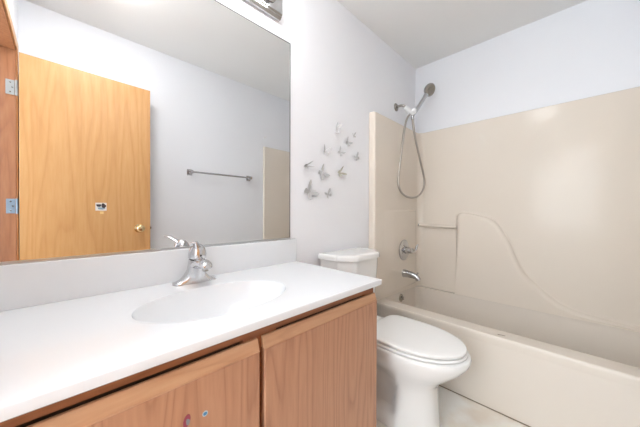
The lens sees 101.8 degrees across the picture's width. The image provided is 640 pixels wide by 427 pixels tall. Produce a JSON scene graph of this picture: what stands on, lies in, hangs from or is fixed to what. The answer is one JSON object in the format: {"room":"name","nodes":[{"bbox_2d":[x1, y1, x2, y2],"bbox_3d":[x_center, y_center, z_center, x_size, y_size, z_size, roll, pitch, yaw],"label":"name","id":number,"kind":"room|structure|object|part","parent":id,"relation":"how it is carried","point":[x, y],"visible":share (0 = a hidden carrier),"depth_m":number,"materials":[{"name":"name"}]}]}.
{"room":"bathroom","nodes":[
{"label":"bathroom","id":0,"kind":"room"},
{"bbox_2d":[4,0,415,265],"bbox_3d":[-0.050,-0.166,1.626,2.849,2.440,0.120,0,1,-45],"label":"wall","id":1,"kind":"structure","parent":0,"point":[342,72],"depth_m":1.67,"materials":[{"name":"paint"}]},
{"bbox_2d":[0,0,290,264],"bbox_3d":[-0.543,-0.392,1.039,1.074,1.062,0.009,0,1,-45],"label":"wall mirror","id":2,"kind":"object","parent":1,"relation":"attached to","point":[127,126],"visible":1,"depth_m":0.93,"materials":[{"name":"clear glass"}]},
{"bbox_2d":[0,238,296,311],"bbox_3d":[-0.528,0.203,1.052,1.113,0.126,0.019,0,1,-45],"label":"backsplash","id":3,"kind":"structure","parent":1,"relation":"attached to","point":[22,285],"depth_m":0.87,"materials":[{"name":"white stone"}]},
{"bbox_2d":[244,0,282,21],"bbox_3d":[-0.378,-1.083,1.090,0.612,0.160,0.161,0,1,-45],"label":"vanity light","id":4,"kind":"object","parent":1,"relation":"attached to","point":[272,8],"visible":1,"depth_m":1.30,"materials":[{"name":"silver metal"}]},
{"bbox_2d":[304,179,318,198],"bbox_3d":[-0.050,-0.140,1.528,0.119,0.117,0.014,0,1,-45],"label":"butterfly","id":5,"kind":"object","parent":1,"relation":"attached to","point":[306,190],"visible":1,"depth_m":1.52,"materials":[{"name":"silver metal"}]},
{"bbox_2d":[318,164,329,179],"bbox_3d":[0.024,-0.256,1.599,0.101,0.099,0.015,0,1,-45],"label":"butterfly","id":6,"kind":"object","parent":1,"relation":"attached to","point":[322,175],"visible":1,"depth_m":1.59,"materials":[{"name":"silver metal"}]},
{"bbox_2d":[324,144,331,155],"bbox_3d":[0.044,-0.392,1.612,0.060,0.068,0.021,0,0,-39],"label":"butterfly","id":7,"kind":"object","parent":1,"relation":"attached to","point":[328,149],"visible":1,"depth_m":1.62,"materials":[{"name":"silver metal"}]},
{"bbox_2d":[336,122,341,133],"bbox_3d":[0.115,-0.549,1.673,0.041,0.065,0.035,0,1,-45],"label":"butterfly","id":8,"kind":"object","parent":1,"relation":"attached to","point":[340,125],"visible":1,"depth_m":1.68,"materials":[{"name":"silver metal"}]},
{"bbox_2d":[338,166,346,175],"bbox_3d":[0.142,-0.277,1.712,0.080,0.072,0.024,0,0,-34],"label":"butterfly","id":9,"kind":"object","parent":1,"relation":"attached to","point":[339,171],"visible":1,"depth_m":1.71,"materials":[{"name":"silver metal"}]},
{"bbox_2d":[394,83,434,198],"bbox_3d":[0.770,-0.614,2.203,0.474,0.979,0.194,0,0,-28],"label":"shower","id":10,"kind":"object","parent":1,"relation":"attached to","point":[429,89],"visible":1,"depth_m":2.18,"materials":[{"name":"silver metal"}]},
{"bbox_3d":[0.841,-0.914,2.195,0.157,0.212,0.040,0,0,-12],"label":"handle","id":11,"kind":"part","parent":10,"relation":"part of","materials":[{"name":"silver metal"}]},
{"bbox_2d":[376,386,526,426],"bbox_3d":[0.093,1.086,0.667,4.009,0.050,1.697,0,1,-45],"label":"floor","id":12,"kind":"structure","parent":0,"point":[455,410],"depth_m":1.36,"materials":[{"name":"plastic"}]},
{"bbox_2d":[0,288,376,426],"bbox_3d":[-0.347,0.675,0.867,1.105,0.767,0.539,0,1,-45],"label":"vanity cabinet","id":13,"kind":"object","parent":12,"relation":"on","point":[317,367],"visible":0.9,"depth_m":0.69,"materials":[{"name":"brown wood"}]},
{"bbox_3d":[-0.346,0.648,0.501,0.516,0.576,0.019,0,1,-45],"label":"cabinet door","id":14,"kind":"part","parent":13,"relation":"part of","materials":[{"name":"brown wood"}]},
{"bbox_2d":[183,414,190,426],"bbox_3d":[-0.281,0.439,0.549,0.015,0.026,0.001,0,1,-45],"label":"sticker","id":15,"kind":"object","parent":13,"relation":"attached to","point":[186,422],"visible":1,"depth_m":0.55,"materials":[{"name":"red"}]},
{"bbox_2d":[0,238,381,422],"bbox_3d":[-0.338,0.275,0.863,1.113,0.266,0.555,0,1,-45],"label":"countertop","id":16,"kind":"structure","parent":13,"relation":"on","point":[69,328],"depth_m":0.74,"materials":[{"name":"white stone"}]},
{"bbox_2d":[172,241,215,285],"bbox_3d":[-0.454,0.182,0.979,0.160,0.166,0.155,0,1,-45],"label":"faucet","id":17,"kind":"object","parent":16,"relation":"on","point":[197,267],"visible":1,"depth_m":0.97,"materials":[{"name":"silver metal"}]},
{"bbox_3d":[-0.452,0.118,0.948,0.030,0.040,0.082,0,0,-20],"label":"lever","id":18,"kind":"part","parent":17,"relation":"part of","materials":[{"name":"silver metal"}]},
{"bbox_3d":[-0.468,0.143,0.993,0.064,0.060,0.064,0,1,-45],"label":"handle","id":19,"kind":"part","parent":17,"relation":"part of","materials":[{"name":"silver metal"}]},
{"bbox_3d":[-0.442,0.201,0.967,0.056,0.068,0.121,0,1,-45],"label":"spout","id":20,"kind":"part","parent":17,"relation":"part of","materials":[{"name":"silver metal"}]},
{"bbox_3d":[0.037,0.646,0.883,0.536,0.577,0.019,0,1,-45],"label":"cabinet door","id":21,"kind":"part","parent":13,"relation":"part of","materials":[{"name":"brown wood"}]},
{"bbox_2d":[318,247,471,426],"bbox_3d":[0.399,0.648,1.426,0.410,0.819,0.775,0,1,-45],"label":"toilet","id":22,"kind":"object","parent":12,"relation":"on","point":[414,357],"visible":0.58,"depth_m":1.24,"materials":[{"name":"white ceramic"}]},
{"bbox_3d":[0.211,0.452,1.621,0.380,0.357,0.210,0,1,-45],"label":"tank","id":23,"kind":"part","parent":22,"relation":"part of","materials":[{"name":"white ceramic"}]},
{"bbox_3d":[0.212,0.255,1.619,0.400,0.036,0.232,0,1,-45],"label":"tank lid","id":24,"kind":"part","parent":22,"relation":"part of","materials":[{"name":"white ceramic"}]},
{"bbox_3d":[0.483,0.619,1.312,0.350,0.018,0.459,0,1,-45],"label":"seat lid","id":25,"kind":"part","parent":22,"relation":"part of","materials":[{"name":"white plastic"}]},
{"bbox_3d":[0.484,0.637,1.312,0.358,0.014,0.466,0,1,-45],"label":"seat","id":26,"kind":"part","parent":22,"relation":"part of","materials":[{"name":"white plastic"}]},
{"bbox_2d":[377,286,639,426],"bbox_3d":[1.150,0.856,1.721,0.776,0.404,1.451,0,1,-45],"label":"bathtub","id":27,"kind":"object","parent":12,"relation":"on","point":[531,368],"visible":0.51,"depth_m":1.39,"materials":[{"name":"beige plastic"}]},
{"bbox_3d":[0.697,0.718,2.199,0.072,0.072,0.029,0,1,-45],"label":"overflow plate","id":28,"kind":"part","parent":27,"relation":"part of","materials":[{"name":"silver metal"}]},
{"bbox_2d":[337,0,586,68],"bbox_3d":[0.101,-1.404,0.651,4.009,0.050,1.697,0,1,-45],"label":"ceiling","id":29,"kind":"structure","parent":0,"point":[422,32],"depth_m":1.86,"materials":[{"name":"white paint"}]},
{"bbox_2d":[415,0,639,132],"bbox_3d":[1.473,-0.164,2.033,0.120,2.440,1.457,0,1,-45],"label":"wall","id":30,"kind":"structure","parent":0,"point":[589,48],"depth_m":1.86,"materials":[{"name":"paint"}]},
{"bbox_2d":[369,87,639,332],"bbox_3d":[1.154,-0.034,1.715,0.775,1.434,1.451,0,1,-45],"label":"tub surround","id":31,"kind":"object","parent":30,"relation":"attached to","point":[538,209],"visible":0.97,"depth_m":1.89,"materials":[{"name":"beige plastic"}]},
{"bbox_3d":[0.675,0.307,2.187,0.605,0.672,0.013,0,1,-45],"label":"plumbing panel","id":32,"kind":"part","parent":31,"relation":"part of","materials":[{"name":"beige plastic"}]},
{"bbox_2d":[399,240,418,259],"bbox_3d":[0.749,0.311,2.183,0.175,0.175,0.096,0,1,-45],"label":"shower valve","id":33,"kind":"object","parent":31,"relation":"attached to","point":[405,250],"visible":1,"depth_m":2.18,"materials":[{"name":"silver metal"}]},
{"bbox_2d":[402,269,420,280],"bbox_3d":[0.766,0.517,2.166,0.068,0.084,0.149,0,1,-45],"label":"tub spout","id":34,"kind":"object","parent":31,"relation":"attached to","point":[405,273],"visible":1,"depth_m":2.15,"materials":[{"name":"silver metal"}]},
{"bbox_3d":[1.505,0.332,1.849,0.042,0.697,1.015,0,1,-45],"label":"sculpted panel","id":35,"kind":"part","parent":31,"relation":"part of","materials":[{"name":"beige plastic"}]}
]}

